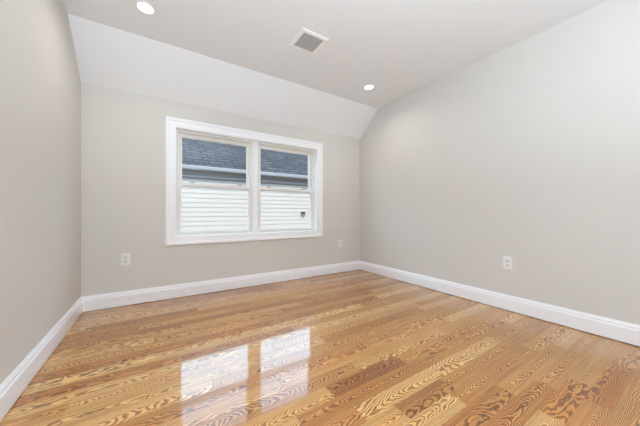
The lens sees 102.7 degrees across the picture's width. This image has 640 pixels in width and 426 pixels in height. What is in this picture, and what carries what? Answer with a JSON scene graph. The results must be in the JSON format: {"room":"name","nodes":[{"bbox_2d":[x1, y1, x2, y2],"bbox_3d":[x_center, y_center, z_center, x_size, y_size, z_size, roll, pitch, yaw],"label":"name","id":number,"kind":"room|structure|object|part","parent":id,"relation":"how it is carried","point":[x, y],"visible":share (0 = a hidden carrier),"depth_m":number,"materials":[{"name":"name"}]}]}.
{"room":"empty bedroom","nodes":[
{"label":"empty bedroom","id":0,"kind":"room"},
{"bbox_2d":[0,0,80,384],"bbox_3d":[-1.001,-0.314,0.377,0.120,2.467,4.552,0,0,-33],"label":"wall","id":1,"kind":"structure","parent":0,"point":[40,82],"depth_m":1.47,"materials":[{"name":"beige paint"}]},
{"bbox_2d":[0,297,82,421],"bbox_3d":[-0.976,0.825,0.464,0.015,0.138,4.432,0,0,-33],"label":"baseboard","id":2,"kind":"structure","parent":1,"relation":"attached to","point":[19,379],"depth_m":1.41,"materials":[{"name":"white wood"}]},
{"bbox_2d":[81,83,359,311],"bbox_3d":[-0.799,-0.161,3.276,3.577,2.162,0.120,0,0,-33],"label":"wall","id":3,"kind":"structure","parent":0,"point":[123,133],"depth_m":2.63,"materials":[{"name":"beige paint"}]},
{"bbox_2d":[121,253,129,265],"bbox_3d":[-1.898,0.447,2.499,0.070,0.117,0.009,0,0,-33],"label":"wall outlet","id":4,"kind":"object","parent":3,"relation":"attached to","point":[125,258],"visible":1,"depth_m":2.50,"materials":[{"name":"white plastic"}]},
{"bbox_2d":[176,129,252,235],"bbox_3d":[-1.233,-0.333,3.050,0.854,1.168,0.095,0,0,-33],"label":"window","id":5,"kind":"structure","parent":3,"relation":"in","point":[180,134],"depth_m":3.00,"materials":[{"name":"white plastic"}]},
{"bbox_3d":[-1.210,0.217,3.014,0.794,0.008,0.008,0,0,-33],"label":"lift rail","id":6,"kind":"part","parent":5,"relation":"part of","materials":[{"name":"white plastic"}]},
{"bbox_3d":[-1.241,-0.609,3.062,0.800,0.574,0.030,0,0,-33],"label":"sash","id":7,"kind":"part","parent":5,"relation":"part of","materials":[{"name":"white plastic"}]},
{"bbox_3d":[-1.220,-0.058,3.030,0.812,0.575,0.030,0,0,-33],"label":"sash","id":8,"kind":"part","parent":5,"relation":"part of","materials":[{"name":"white plastic"}]},
{"bbox_2d":[82,261,359,311],"bbox_3d":[-0.763,0.825,3.219,3.337,0.138,0.015,0,0,-33],"label":"baseboard","id":9,"kind":"structure","parent":3,"relation":"attached to","point":[123,298],"depth_m":2.86,"materials":[{"name":"white wood"}]},
{"bbox_2d":[165,116,322,245],"bbox_3d":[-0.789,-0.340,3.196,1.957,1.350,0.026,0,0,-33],"label":"trim","id":10,"kind":"structure","parent":3,"relation":"attached to","point":[171,123],"depth_m":2.91,"materials":[{"name":"white wood"}]},
{"bbox_2d":[258,142,313,231],"bbox_3d":[-0.469,-0.333,3.537,0.854,1.168,0.095,0,0,-33],"label":"window","id":11,"kind":"structure","parent":3,"relation":"in","point":[266,146],"depth_m":3.53,"materials":[{"name":"white plastic"}]},
{"bbox_3d":[-0.477,-0.609,3.550,0.800,0.574,0.030,0,0,-33],"label":"sash","id":12,"kind":"part","parent":11,"relation":"part of","materials":[{"name":"white plastic"}]},
{"bbox_3d":[-0.446,0.217,3.502,0.794,0.008,0.008,0,0,-33],"label":"lift rail","id":13,"kind":"part","parent":11,"relation":"part of","materials":[{"name":"white plastic"}]},
{"bbox_3d":[-0.456,-0.058,3.518,0.812,0.575,0.030,0,0,-33],"label":"sash","id":14,"kind":"part","parent":11,"relation":"part of","materials":[{"name":"white plastic"}]},
{"bbox_2d":[338,239,341,246],"bbox_3d":[0.310,0.453,3.907,0.070,0.117,0.009,0,0,-33],"label":"wall outlet","id":15,"kind":"object","parent":3,"relation":"attached to","point":[339,240],"visible":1,"depth_m":3.90,"materials":[{"name":"white plastic"}]},
{"bbox_2d":[0,270,639,425],"bbox_3d":[0.424,0.960,1.357,3.577,0.120,4.672,0,0,-33],"label":"floor","id":16,"kind":"structure","parent":0,"point":[355,347],"depth_m":1.52,"materials":[{"name":"brown wood"}]},
{"bbox_2d":[62,0,606,139],"bbox_3d":[0.424,-1.420,1.357,3.577,0.456,4.672,0,0,-33],"label":"ceiling","id":17,"kind":"structure","parent":0,"point":[237,57],"depth_m":2.33,"materials":[{"name":"white paint"}]},
{"bbox_2d":[134,0,156,14],"bbox_3d":[-1.311,-1.544,1.923,0.142,0.006,0.142,0,0,-33],"label":"recessed light","id":18,"kind":"object","parent":17,"relation":"in","point":[142,6],"visible":1,"depth_m":1.92,"materials":[{"name":"white plastic"}]},
{"bbox_2d":[289,28,328,54],"bbox_3d":[-0.103,-1.542,2.309,0.266,0.010,0.266,0,0,-33],"label":"ceiling vent","id":19,"kind":"object","parent":17,"relation":"in","point":[306,40],"visible":1,"depth_m":2.29,"materials":[{"name":"white metal"}]},
{"bbox_2d":[363,84,374,89],"bbox_3d":[0.599,-1.544,3.132,0.142,0.006,0.142,0,0,-33],"label":"recessed light","id":20,"kind":"object","parent":17,"relation":"in","point":[369,86],"visible":1,"depth_m":3.13,"materials":[{"name":"white plastic"}]},
{"bbox_2d":[360,0,639,346],"bbox_3d":[1.914,-0.314,2.236,0.120,2.467,4.552,0,0,-33],"label":"wall","id":21,"kind":"structure","parent":0,"point":[528,152],"depth_m":2.27,"materials":[{"name":"beige paint"}]},
{"bbox_2d":[360,261,639,345],"bbox_3d":[1.825,0.825,2.250,0.015,0.138,4.432,0,0,-33],"label":"baseboard","id":22,"kind":"structure","parent":21,"relation":"attached to","point":[626,332],"depth_m":2.25,"materials":[{"name":"white wood"}]},
{"bbox_2d":[503,256,511,269],"bbox_3d":[1.745,0.460,2.381,0.009,0.117,0.070,0,0,-33],"label":"wall outlet","id":23,"kind":"object","parent":21,"relation":"attached to","point":[507,261],"visible":1,"depth_m":2.38,"materials":[{"name":"white plastic"}]},
{"label":"outside","id":24,"kind":"structure","parent":0,"visible":0},
{"bbox_3d":[-3.850,3.600,15.336,50.000,0.200,23.498,0,0,-33],"label":"ground","id":25,"kind":"structure","parent":24,"visible":0},
{"bbox_2d":[181,138,309,230],"bbox_3d":[-1.578,0.075,10.843,21.600,6.925,7.101,0,0,-33],"label":"neighbouring house","id":26,"kind":"structure","parent":25,"relation":"on","point":[202,208],"depth_m":6.72,"materials":[{"name":"white plastic"}]},
{"bbox_3d":[0.182,-0.890,8.084,21.000,0.030,0.016,0,0,-33],"label":"frieze moulding","id":27,"kind":"part","parent":26,"relation":"part of","materials":[{"name":"grey"}]}
]}

